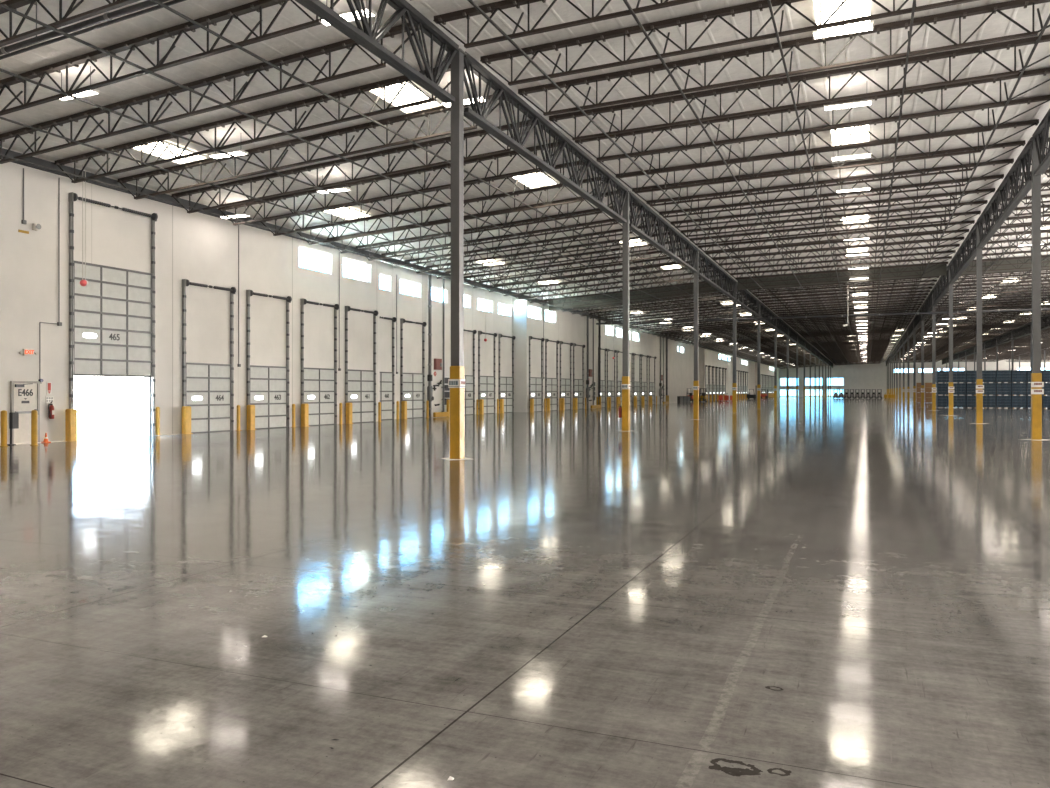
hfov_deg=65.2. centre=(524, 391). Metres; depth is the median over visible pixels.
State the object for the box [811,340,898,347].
joist
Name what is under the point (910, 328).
girder
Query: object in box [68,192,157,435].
door
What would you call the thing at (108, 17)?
pipe
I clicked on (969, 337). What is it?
joist
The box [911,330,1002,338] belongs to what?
joist
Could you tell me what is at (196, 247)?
wall
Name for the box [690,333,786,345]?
joist
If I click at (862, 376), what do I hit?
wall
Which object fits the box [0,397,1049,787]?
floor
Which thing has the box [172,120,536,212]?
joist
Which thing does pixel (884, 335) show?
joist
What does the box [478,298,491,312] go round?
window
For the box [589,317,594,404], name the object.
sprinkler riser
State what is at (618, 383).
door
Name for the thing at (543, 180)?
skylight
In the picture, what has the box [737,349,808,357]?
joist
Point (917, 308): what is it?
joist
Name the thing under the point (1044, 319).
girder
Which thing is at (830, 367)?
steel column
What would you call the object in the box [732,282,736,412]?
steel column
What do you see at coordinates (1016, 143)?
joist
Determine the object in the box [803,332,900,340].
joist
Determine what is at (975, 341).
joist
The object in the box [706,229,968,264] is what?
joist
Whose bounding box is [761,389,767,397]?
forklift
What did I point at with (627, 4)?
bridging angle
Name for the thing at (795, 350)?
joist
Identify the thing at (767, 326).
joist
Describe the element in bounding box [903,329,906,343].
girder
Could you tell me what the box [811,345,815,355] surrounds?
girder
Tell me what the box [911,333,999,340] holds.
joist
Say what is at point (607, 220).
joist
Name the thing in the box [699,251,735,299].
girder
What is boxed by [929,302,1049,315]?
joist
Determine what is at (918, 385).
carton
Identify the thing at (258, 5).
joist
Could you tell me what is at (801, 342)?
girder
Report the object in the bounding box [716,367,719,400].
door
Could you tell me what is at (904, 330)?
joist
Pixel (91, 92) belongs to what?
diffuser
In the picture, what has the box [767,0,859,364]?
bridging angle
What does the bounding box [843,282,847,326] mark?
pole
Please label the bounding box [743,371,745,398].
door
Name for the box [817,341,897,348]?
joist
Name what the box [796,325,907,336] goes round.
joist
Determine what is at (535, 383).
door
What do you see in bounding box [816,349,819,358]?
girder
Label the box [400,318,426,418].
door
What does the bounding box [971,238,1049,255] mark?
joist
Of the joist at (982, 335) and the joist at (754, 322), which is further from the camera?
the joist at (982, 335)
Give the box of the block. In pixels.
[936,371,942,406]
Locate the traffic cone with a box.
[41,433,50,442]
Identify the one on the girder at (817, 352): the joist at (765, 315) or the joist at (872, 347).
the joist at (872, 347)
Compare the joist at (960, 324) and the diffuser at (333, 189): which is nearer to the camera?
the diffuser at (333, 189)
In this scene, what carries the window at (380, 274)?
in the wall at (409, 308)
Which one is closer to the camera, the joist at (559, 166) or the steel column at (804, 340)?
the joist at (559, 166)
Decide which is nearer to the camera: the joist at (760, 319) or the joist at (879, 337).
the joist at (760, 319)
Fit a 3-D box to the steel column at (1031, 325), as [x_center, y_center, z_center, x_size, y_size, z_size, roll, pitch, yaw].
[66.074,-3.620,107.006,0.356,10.540,0.356,0,0,23]
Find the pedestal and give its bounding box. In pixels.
[7,412,18,444]
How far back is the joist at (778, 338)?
130.43 m
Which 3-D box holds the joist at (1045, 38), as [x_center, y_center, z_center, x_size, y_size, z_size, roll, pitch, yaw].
[7.443,-8.279,22.953,14.252,1.154,0.764,0,0,23]
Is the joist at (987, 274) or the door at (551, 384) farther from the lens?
the door at (551, 384)
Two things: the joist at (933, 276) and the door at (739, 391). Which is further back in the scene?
the door at (739, 391)
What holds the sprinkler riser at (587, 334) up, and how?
on the floor
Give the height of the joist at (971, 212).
1.154 m
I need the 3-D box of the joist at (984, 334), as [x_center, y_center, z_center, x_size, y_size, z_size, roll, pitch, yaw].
[68.734,-8.577,132.416,14.252,1.061,0.764,0,0,23]
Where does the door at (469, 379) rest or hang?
in the wall at (409, 308)
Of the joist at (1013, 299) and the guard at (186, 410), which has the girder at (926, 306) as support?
the joist at (1013, 299)
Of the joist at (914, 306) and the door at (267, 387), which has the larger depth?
the joist at (914, 306)
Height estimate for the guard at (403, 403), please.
1.070 m
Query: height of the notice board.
0.200 m
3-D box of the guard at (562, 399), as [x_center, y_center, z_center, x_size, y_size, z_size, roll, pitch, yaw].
[3.277,1.115,71.193,0.290,1.070,0.360,0,0,23]
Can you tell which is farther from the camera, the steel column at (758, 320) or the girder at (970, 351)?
the girder at (970, 351)
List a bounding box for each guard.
[65,409,76,441]
[156,407,159,434]
[182,406,192,433]
[235,405,241,430]
[247,405,256,429]
[292,404,294,426]
[300,404,308,426]
[339,403,341,423]
[346,403,353,423]
[378,402,381,421]
[396,401,398,418]
[401,401,406,418]
[426,400,428,416]
[476,399,477,414]
[479,399,483,413]
[500,399,503,412]
[530,399,533,411]
[547,398,549,410]
[561,398,564,409]
[574,398,577,409]
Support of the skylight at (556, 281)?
attached to the ceiling
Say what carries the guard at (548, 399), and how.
on the floor
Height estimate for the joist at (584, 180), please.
1.758 m
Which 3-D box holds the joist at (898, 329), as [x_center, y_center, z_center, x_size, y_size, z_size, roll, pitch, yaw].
[47.761,-8.279,119.966,14.252,1.154,0.764,0,0,23]
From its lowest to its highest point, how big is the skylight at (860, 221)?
0.075 m
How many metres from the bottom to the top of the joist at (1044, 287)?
1.061 m
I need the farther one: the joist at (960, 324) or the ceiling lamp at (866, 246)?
the joist at (960, 324)
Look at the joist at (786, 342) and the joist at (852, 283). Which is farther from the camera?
the joist at (786, 342)
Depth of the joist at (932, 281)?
67.76 m
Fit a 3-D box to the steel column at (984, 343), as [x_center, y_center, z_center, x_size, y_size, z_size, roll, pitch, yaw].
[83.655,-3.620,149.309,0.356,10.540,0.356,0,0,23]
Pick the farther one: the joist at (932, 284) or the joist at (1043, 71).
the joist at (932, 284)
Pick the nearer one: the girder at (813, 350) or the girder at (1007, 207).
the girder at (1007, 207)
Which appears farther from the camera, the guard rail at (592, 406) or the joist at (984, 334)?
the joist at (984, 334)
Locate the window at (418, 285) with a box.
[400,279,419,297]
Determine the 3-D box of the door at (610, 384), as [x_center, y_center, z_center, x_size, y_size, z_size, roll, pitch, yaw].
[9.060,-1.342,85.592,0.291,6.056,2.760,0,0,23]
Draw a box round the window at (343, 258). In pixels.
[343,258,368,282]
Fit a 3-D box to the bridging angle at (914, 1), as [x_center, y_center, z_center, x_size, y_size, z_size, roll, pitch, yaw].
[51.200,-7.887,120.855,0.050,0.045,261.500,0,0,23]
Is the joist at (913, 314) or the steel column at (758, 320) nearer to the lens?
the steel column at (758, 320)
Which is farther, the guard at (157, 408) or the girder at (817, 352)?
the girder at (817, 352)
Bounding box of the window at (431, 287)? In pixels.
[431,287,445,302]
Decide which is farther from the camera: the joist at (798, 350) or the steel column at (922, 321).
the joist at (798, 350)
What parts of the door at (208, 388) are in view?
vision pane, rail, rail, rail, rail, rail, rail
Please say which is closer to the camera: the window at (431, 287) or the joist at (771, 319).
the window at (431, 287)
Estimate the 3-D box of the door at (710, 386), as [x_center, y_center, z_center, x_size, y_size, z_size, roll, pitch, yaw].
[31.955,-1.342,140.684,0.291,6.056,2.780,0,0,23]
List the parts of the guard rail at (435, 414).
rail, rail post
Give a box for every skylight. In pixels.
[133,140,208,164]
[324,206,371,219]
[368,81,442,113]
[476,259,504,265]
[511,172,558,188]
[537,280,560,283]
[619,239,648,246]
[661,265,681,269]
[811,0,872,30]
[829,125,869,145]
[842,215,868,223]
[846,247,867,252]
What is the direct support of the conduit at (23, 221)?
attached to the wall at (196, 247)
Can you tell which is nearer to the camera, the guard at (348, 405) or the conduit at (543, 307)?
the guard at (348, 405)
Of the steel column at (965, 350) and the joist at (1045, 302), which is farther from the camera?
the steel column at (965, 350)
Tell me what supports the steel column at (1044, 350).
on the floor
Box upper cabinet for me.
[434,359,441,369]
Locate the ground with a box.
[74,401,142,436]
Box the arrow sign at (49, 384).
[47,382,51,393]
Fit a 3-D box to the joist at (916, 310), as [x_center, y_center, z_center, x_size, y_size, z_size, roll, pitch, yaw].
[36.509,-8.279,92.893,14.252,1.154,0.764,0,0,23]
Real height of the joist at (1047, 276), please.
1.061 m
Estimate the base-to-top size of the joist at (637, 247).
1.758 m
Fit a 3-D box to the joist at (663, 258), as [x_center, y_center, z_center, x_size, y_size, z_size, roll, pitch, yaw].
[3.910,-7.620,53.525,15.066,1.758,0.764,0,0,23]
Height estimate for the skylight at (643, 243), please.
0.156 m
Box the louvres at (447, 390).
[442,376,449,405]
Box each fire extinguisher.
[48,402,54,418]
[618,404,621,417]
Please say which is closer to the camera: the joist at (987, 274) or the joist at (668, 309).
the joist at (987, 274)
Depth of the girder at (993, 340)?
142.08 m
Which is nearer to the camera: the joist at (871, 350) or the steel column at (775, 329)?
the steel column at (775, 329)
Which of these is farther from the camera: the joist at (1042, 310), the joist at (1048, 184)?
the joist at (1042, 310)
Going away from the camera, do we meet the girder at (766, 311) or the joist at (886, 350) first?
the girder at (766, 311)
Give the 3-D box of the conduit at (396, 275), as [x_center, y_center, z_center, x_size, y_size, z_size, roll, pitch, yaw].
[-7.616,-3.995,48.864,0.090,5.910,0.120,0,0,23]
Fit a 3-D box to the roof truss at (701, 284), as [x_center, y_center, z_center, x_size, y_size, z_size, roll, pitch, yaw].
[8.879,-7.610,65.481,15.000,1.819,0.050,0,0,23]
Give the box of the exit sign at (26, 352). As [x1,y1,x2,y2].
[19,349,38,355]
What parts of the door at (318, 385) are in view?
rail, rail, rail, rail, rail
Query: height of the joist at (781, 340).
1.758 m
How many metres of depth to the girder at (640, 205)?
39.68 m
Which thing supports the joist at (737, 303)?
attached to the ceiling
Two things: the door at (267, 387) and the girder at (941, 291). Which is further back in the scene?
the girder at (941, 291)
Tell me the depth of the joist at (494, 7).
17.83 m
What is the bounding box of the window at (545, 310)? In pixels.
[545,310,554,322]
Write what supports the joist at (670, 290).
attached to the ceiling
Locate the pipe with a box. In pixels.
[0,0,185,59]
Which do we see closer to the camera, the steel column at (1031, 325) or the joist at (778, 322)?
the joist at (778, 322)
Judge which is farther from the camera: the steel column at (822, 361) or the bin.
the steel column at (822, 361)
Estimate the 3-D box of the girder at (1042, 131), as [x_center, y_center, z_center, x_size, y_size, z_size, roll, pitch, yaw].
[14.511,-7.995,20.950,0.290,1.420,14.890,0,0,23]
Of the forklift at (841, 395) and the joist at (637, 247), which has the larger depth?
the forklift at (841, 395)
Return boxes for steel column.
[442,48,470,459]
[621,191,630,430]
[693,250,701,419]
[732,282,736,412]
[757,302,760,408]
[774,319,776,405]
[786,327,788,403]
[796,337,797,402]
[803,340,806,401]
[808,351,812,400]
[814,353,815,399]
[819,359,819,398]
[822,361,822,397]
[825,363,825,397]
[828,365,828,397]
[830,367,830,396]
[887,365,887,396]
[888,363,888,393]
[889,355,890,393]
[891,359,892,398]
[893,349,894,398]
[896,351,897,399]
[899,345,900,400]
[902,335,904,401]
[907,329,909,402]
[913,320,915,404]
[921,308,924,406]
[928,291,936,410]
[948,265,956,415]
[965,350,966,370]
[973,222,988,423]
[984,343,985,395]
[996,338,997,369]
[1012,334,1013,395]
[1023,137,1045,439]
[1030,325,1031,395]
[1044,350,1045,395]
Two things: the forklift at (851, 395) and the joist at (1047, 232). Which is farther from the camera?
the forklift at (851, 395)
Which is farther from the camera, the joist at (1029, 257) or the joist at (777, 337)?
the joist at (777, 337)
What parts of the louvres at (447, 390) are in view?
panel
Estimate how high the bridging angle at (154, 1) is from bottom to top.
0.045 m
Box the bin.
[677,396,682,402]
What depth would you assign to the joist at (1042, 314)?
98.50 m
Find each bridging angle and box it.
[0,4,808,365]
[0,68,799,366]
[0,117,790,367]
[0,154,782,368]
[151,0,817,364]
[467,0,823,349]
[623,0,849,364]
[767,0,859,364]
[869,0,915,364]
[884,14,1049,353]
[906,255,1049,361]
[918,283,1049,360]
[919,206,1049,337]
[937,301,1049,356]
[937,314,1049,361]
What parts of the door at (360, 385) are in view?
rail, rail, rail, rail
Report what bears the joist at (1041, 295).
on the girder at (926, 306)
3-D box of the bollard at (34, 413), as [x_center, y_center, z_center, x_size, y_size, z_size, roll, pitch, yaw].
[-14.946,1.110,25.011,0.230,1.080,0.226,0,0,23]
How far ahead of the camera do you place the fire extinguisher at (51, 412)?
26.71 m
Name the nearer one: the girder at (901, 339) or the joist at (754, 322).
the joist at (754, 322)
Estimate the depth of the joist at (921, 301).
83.31 m
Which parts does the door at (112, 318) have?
vision pane, rail, rail, rail, rail, rail, rail, rail, rail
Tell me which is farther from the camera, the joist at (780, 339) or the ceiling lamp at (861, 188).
the joist at (780, 339)
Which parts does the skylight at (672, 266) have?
pane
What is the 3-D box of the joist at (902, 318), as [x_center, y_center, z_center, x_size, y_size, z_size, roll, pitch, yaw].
[40.260,-8.279,101.917,14.252,1.154,0.764,0,0,23]
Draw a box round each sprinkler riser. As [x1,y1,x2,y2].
[427,275,433,416]
[433,279,446,411]
[586,312,589,408]
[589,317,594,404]
[659,335,661,403]
[661,334,664,401]
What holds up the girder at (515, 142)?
attached to the steel column at (456, 383)
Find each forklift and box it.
[687,388,692,401]
[699,388,706,401]
[747,385,756,398]
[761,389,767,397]
[833,389,837,397]
[838,389,843,397]
[844,389,848,397]
[849,389,853,397]
[855,389,859,397]
[860,389,864,398]
[866,389,870,398]
[871,389,875,398]
[877,389,881,398]
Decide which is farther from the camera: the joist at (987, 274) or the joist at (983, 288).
the joist at (983, 288)
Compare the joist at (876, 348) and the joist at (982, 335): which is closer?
the joist at (982, 335)
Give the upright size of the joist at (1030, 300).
1.061 m
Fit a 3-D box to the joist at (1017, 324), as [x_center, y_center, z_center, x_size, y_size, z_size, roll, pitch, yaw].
[61.234,-8.577,114.367,14.252,1.061,0.764,0,0,23]
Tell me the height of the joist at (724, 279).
1.758 m
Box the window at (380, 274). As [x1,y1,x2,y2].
[380,274,388,290]
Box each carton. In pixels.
[916,383,920,391]
[916,393,920,401]
[925,383,931,391]
[925,393,931,401]
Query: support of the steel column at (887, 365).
on the floor
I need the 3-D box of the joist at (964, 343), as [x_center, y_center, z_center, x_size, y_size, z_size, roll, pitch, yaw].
[79.048,-8.577,157.233,14.252,1.061,0.764,0,0,23]
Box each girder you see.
[295,0,458,103]
[464,52,627,222]
[629,191,697,272]
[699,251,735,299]
[736,282,759,316]
[760,302,776,327]
[777,316,788,336]
[789,326,797,342]
[798,334,804,347]
[805,340,810,351]
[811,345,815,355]
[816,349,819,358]
[899,336,902,348]
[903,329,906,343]
[907,320,912,337]
[913,307,920,329]
[921,291,931,319]
[932,266,948,305]
[949,224,975,283]
[953,353,957,360]
[958,350,964,358]
[966,347,973,355]
[977,139,1031,247]
[984,337,995,349]
[996,331,1011,344]
[1012,323,1030,339]
[1031,315,1049,332]
[1032,109,1049,175]
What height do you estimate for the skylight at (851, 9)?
0.075 m
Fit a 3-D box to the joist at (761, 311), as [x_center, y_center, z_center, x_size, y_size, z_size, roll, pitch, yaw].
[18.912,-7.620,89.623,15.066,1.758,0.764,0,0,23]
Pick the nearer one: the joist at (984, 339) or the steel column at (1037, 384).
the steel column at (1037, 384)
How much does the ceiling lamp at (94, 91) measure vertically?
0.640 m
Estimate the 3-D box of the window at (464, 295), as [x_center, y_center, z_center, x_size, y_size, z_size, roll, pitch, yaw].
[-4.460,-6.320,57.017,0.120,0.900,2.500,0,0,23]
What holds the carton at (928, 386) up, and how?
on the pallet
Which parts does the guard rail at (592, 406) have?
rail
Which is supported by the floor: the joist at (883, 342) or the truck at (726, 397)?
the truck at (726, 397)
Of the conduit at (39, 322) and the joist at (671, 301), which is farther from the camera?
the joist at (671, 301)
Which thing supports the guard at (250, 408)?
on the floor
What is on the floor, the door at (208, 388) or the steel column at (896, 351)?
the steel column at (896, 351)
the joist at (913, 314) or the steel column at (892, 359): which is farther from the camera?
the steel column at (892, 359)
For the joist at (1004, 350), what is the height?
2.367 m
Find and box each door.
[10,381,39,443]
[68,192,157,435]
[182,279,235,432]
[246,290,291,429]
[300,298,338,425]
[345,306,377,423]
[380,316,396,419]
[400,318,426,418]
[464,329,476,414]
[478,331,496,413]
[498,334,515,412]
[529,336,544,411]
[545,339,559,410]
[560,341,572,409]
[573,343,584,408]
[601,348,606,407]
[607,349,616,406]
[616,350,621,406]
[629,353,633,405]
[633,353,641,405]
[641,354,648,404]
[649,356,656,404]
[705,365,709,400]
[709,366,713,400]
[713,367,716,400]
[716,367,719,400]
[720,367,723,394]
[723,368,726,394]
[736,370,738,397]
[738,370,741,398]
[741,371,743,393]
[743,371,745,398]
[746,372,747,393]
[771,376,772,392]
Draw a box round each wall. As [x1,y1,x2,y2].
[0,147,379,444]
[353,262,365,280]
[380,261,511,418]
[512,297,522,411]
[523,295,676,411]
[677,341,693,401]
[699,347,702,395]
[703,348,748,399]
[749,361,754,394]
[755,362,756,394]
[760,363,778,396]
[779,359,1049,396]
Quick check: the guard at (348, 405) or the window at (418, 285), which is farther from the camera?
the window at (418, 285)
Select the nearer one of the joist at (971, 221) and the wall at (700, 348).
the joist at (971, 221)
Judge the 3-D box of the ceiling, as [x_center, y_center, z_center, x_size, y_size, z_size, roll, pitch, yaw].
[46.188,-8.558,118.606,47.530,2.184,270.500,0,0,23]
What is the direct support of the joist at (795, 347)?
attached to the ceiling
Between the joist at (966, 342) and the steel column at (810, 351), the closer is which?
the steel column at (810, 351)
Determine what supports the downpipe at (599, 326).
on the floor
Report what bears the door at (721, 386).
in the wall at (710, 357)
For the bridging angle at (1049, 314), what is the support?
attached to the joist at (1045, 292)
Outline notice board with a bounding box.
[46,396,53,402]
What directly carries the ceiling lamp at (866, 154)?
hanging from the ceiling
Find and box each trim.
[0,434,176,445]
[2,148,766,364]
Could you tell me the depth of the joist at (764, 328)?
109.82 m
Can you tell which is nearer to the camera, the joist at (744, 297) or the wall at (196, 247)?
the wall at (196, 247)
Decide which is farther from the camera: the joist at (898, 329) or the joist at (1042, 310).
the joist at (898, 329)
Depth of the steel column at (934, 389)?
70.19 m
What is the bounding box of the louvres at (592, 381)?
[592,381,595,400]
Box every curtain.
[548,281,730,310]
[738,264,946,289]
[953,257,1049,274]
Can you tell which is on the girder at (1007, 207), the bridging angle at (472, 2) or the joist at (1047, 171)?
the joist at (1047, 171)
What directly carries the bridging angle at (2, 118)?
attached to the joist at (630, 238)
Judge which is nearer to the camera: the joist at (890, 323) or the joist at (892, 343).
the joist at (890, 323)
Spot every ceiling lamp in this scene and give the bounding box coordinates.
[52,66,99,100]
[208,149,247,158]
[220,202,250,218]
[317,172,350,193]
[319,0,376,25]
[441,95,487,107]
[813,21,873,39]
[824,99,871,110]
[831,153,870,160]
[836,187,869,192]
[840,205,869,220]
[846,246,868,255]
[848,259,868,268]
[849,270,868,279]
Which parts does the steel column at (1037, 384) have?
sign plate, sign plate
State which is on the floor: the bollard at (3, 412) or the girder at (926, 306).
the bollard at (3, 412)
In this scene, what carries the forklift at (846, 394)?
on the floor
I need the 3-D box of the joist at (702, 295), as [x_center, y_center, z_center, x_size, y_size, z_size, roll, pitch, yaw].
[9.536,-7.620,67.061,15.066,1.758,0.764,0,0,23]
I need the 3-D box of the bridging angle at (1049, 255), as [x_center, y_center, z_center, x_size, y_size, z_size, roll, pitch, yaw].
[59.696,-8.075,117.324,0.050,0.045,261.500,0,0,23]
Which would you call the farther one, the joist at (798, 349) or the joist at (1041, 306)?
the joist at (798, 349)
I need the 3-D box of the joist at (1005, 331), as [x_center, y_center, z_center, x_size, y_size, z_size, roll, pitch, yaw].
[66.859,-8.577,127.904,14.252,1.061,0.764,0,0,23]
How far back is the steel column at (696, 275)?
48.16 m
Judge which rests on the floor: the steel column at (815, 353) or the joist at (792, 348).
the steel column at (815, 353)
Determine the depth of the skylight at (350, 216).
35.68 m
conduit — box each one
[21,168,26,223]
[39,322,56,378]
[57,178,61,325]
[237,225,240,366]
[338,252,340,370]
[396,275,397,373]
[543,307,544,378]
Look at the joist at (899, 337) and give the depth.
138.03 m
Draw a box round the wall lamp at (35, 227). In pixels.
[18,223,40,233]
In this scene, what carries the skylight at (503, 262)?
attached to the ceiling
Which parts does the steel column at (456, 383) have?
sign plate, sign plate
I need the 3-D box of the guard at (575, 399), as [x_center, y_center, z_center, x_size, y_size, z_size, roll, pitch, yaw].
[4.628,1.115,74.444,0.290,1.070,0.360,0,0,23]
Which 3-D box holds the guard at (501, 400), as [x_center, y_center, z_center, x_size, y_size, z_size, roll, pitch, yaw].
[-1.754,1.115,62.239,0.290,1.070,0.360,0,0,23]
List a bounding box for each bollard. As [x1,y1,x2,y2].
[0,410,7,446]
[30,410,37,445]
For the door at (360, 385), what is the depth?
43.22 m
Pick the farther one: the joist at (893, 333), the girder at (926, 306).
the joist at (893, 333)
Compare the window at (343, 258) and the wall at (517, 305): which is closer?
the window at (343, 258)
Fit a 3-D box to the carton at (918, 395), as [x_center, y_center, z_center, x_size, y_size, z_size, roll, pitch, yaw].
[56.061,0.882,116.396,0.986,1.322,1.004,0,0,23]
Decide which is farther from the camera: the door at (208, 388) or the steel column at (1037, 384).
the door at (208, 388)
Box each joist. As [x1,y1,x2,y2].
[0,0,140,46]
[0,0,339,115]
[0,23,416,163]
[54,64,464,182]
[117,95,503,199]
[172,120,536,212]
[218,142,561,224]
[259,161,583,235]
[295,176,604,244]
[327,191,620,252]
[355,204,635,260]
[381,214,649,266]
[404,224,660,272]
[426,232,670,278]
[433,0,699,47]
[445,240,679,282]
[464,247,688,287]
[479,255,689,291]
[480,0,978,85]
[495,259,701,295]
[508,266,705,299]
[518,0,1049,115]
[520,271,713,302]
[533,275,718,305]
[545,279,727,308]
[549,34,1049,140]
[561,292,722,311]
[570,292,727,313]
[573,292,738,316]
[575,67,1049,160]
[583,294,736,318]
[591,297,745,320]
[597,299,749,322]
[598,95,1049,178]
[605,303,752,324]
[612,306,749,325]
[616,119,1038,193]
[618,307,756,327]
[630,311,761,330]
[631,311,762,329]
[632,140,1025,206]
[637,314,762,332]
[641,315,765,333]
[646,319,766,334]
[647,158,1013,217]
[652,319,771,336]
[656,322,771,337]
[659,174,1003,227]
[661,322,778,338]
[666,324,778,339]
[670,326,777,340]
[671,188,994,236]
[676,328,778,341]
[678,328,786,342]
[681,200,987,244]
[684,331,784,344]
[686,329,786,343]
[687,332,786,345]
[690,211,980,251]
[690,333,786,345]
[698,220,974,258]
[700,337,791,348]
[701,336,790,347]
[702,338,791,349]
[703,336,789,346]
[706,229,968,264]
[708,339,793,349]
[709,340,795,350]
[711,341,786,351]
[713,342,795,351]
[714,237,963,269]
[719,244,959,274]
[719,343,799,352]
[720,342,795,352]
[723,344,801,353]
[723,345,801,354]
[725,250,955,279]
[725,345,802,354]
[727,346,803,355]
[728,346,802,355]
[730,256,951,283]
[732,348,806,356]
[736,262,947,287]
[736,347,805,355]
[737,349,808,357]
[738,348,807,357]
[741,350,809,358]
[743,351,806,358]
[744,350,803,357]
[748,276,939,297]
[748,277,923,291]
[750,319,1049,368]
[751,276,933,294]
[752,280,936,300]
[755,283,934,303]
[759,287,931,306]
[763,290,929,308]
[766,293,927,311]
[772,299,924,315]
[773,296,926,313]
[773,301,922,316]
[775,304,921,319]
[778,306,919,321]
[780,308,918,322]
[786,314,914,327]
[787,310,916,324]
[788,314,913,325]
[788,316,913,328]
[790,318,912,330]
[791,319,911,331]
[795,323,909,333]
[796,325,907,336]
[798,324,908,334]
[798,327,906,337]
[799,321,910,332]
[800,328,905,338]
[802,330,904,339]
[803,329,905,339]
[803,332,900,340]
[805,333,902,341]
[809,335,901,343]
[810,334,902,342]
[811,337,899,345]
[811,338,899,346]
[811,340,897,347]
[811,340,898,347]
[812,336,900,344]
[813,337,900,344]
[813,342,897,349]
[815,343,895,349]
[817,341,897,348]
[818,345,893,351]
[819,343,896,350]
[819,344,895,350]
[819,346,894,352]
[820,349,891,354]
[821,350,888,355]
[822,347,888,353]
[823,345,894,351]
[823,347,893,353]
[823,348,890,354]
[825,351,890,356]
[826,350,891,355]
[902,341,975,347]
[902,342,970,348]
[905,337,992,344]
[905,338,990,345]
[905,339,987,346]
[905,343,969,349]
[906,336,991,343]
[906,337,983,344]
[906,342,973,348]
[909,331,1005,340]
[909,335,988,342]
[909,340,985,346]
[910,330,1005,339]
[911,328,1013,337]
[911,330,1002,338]
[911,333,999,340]
[912,326,1017,335]
[912,327,1016,336]
[916,324,1023,334]
[916,334,989,341]
[917,321,1030,331]
[918,317,1027,328]
[918,319,1024,329]
[918,320,1030,330]
[919,323,1023,332]
[920,316,1031,326]
[924,310,1049,322]
[924,312,1049,323]
[924,314,1043,325]
[925,310,1047,320]
[928,304,1049,317]
[928,306,1049,318]
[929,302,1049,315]
[936,292,1049,306]
[936,295,1049,308]
[936,297,1049,310]
[937,300,1049,310]
[939,289,1049,303]
[940,280,1049,295]
[941,287,1049,301]
[943,276,1049,291]
[943,284,1049,298]
[946,269,1049,285]
[946,273,1049,288]
[957,255,1049,272]
[957,269,1049,281]
[961,249,1049,267]
[961,270,1049,276]
[966,243,1049,261]
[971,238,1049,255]
[983,222,1049,242]
[984,231,1049,249]
[990,214,1049,234]
[991,204,1049,225]
[999,194,1049,215]
[1010,182,1049,204]
[1015,169,1049,190]
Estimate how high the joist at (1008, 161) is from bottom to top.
1.154 m
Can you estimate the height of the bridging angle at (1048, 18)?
0.045 m
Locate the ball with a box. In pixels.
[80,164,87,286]
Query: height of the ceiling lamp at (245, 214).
0.640 m
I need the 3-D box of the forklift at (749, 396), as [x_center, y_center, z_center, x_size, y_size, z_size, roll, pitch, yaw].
[49.007,0.197,175.641,3.000,2.894,1.080,0,0,23]
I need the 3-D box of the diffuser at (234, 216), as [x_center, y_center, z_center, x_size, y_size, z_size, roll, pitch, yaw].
[-11.560,-6.972,32.768,1.220,0.016,0.280,0,0,23]
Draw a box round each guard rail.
[433,399,449,416]
[591,397,600,408]
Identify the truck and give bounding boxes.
[717,393,722,400]
[723,393,728,400]
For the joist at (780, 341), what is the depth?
137.25 m
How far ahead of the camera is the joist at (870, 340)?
141.94 m
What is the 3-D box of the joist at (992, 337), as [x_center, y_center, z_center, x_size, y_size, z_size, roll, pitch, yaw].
[72.485,-8.577,141.441,14.252,1.061,0.764,0,0,23]
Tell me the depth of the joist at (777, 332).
118.61 m
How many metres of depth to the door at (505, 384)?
63.64 m
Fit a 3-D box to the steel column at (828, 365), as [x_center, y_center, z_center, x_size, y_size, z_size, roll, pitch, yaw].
[80.383,-3.315,217.473,0.920,9.950,0.920,0,0,23]
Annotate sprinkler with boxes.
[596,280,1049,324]
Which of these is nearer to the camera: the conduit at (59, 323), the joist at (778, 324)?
the conduit at (59, 323)
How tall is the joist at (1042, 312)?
1.061 m
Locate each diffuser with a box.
[61,90,97,99]
[210,152,245,158]
[221,215,247,218]
[318,188,349,193]
[322,9,374,25]
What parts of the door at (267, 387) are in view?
vision pane, rail, rail, rail, rail, rail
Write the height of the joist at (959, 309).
1.061 m
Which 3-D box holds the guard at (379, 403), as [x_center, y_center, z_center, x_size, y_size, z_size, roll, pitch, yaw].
[-7.876,1.115,44.511,0.170,1.070,0.200,0,0,23]
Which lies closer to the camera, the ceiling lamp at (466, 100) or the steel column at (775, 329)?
the ceiling lamp at (466, 100)
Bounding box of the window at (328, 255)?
[299,247,329,273]
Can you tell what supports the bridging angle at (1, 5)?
attached to the joist at (630, 238)
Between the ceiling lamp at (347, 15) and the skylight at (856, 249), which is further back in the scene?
the skylight at (856, 249)
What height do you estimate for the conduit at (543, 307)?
5.910 m
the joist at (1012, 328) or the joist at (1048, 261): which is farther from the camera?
the joist at (1012, 328)
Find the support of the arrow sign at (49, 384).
attached to the wall at (196, 247)
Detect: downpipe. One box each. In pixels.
[598,316,600,404]
[666,336,667,400]
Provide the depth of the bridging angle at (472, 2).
22.78 m
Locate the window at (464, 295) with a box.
[464,295,469,307]
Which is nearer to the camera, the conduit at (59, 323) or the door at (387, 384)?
the conduit at (59, 323)
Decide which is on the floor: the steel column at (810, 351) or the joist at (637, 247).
the steel column at (810, 351)
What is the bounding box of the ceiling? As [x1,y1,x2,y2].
[0,0,1049,362]
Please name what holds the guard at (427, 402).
on the floor
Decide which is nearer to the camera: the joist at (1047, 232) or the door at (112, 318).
the door at (112, 318)

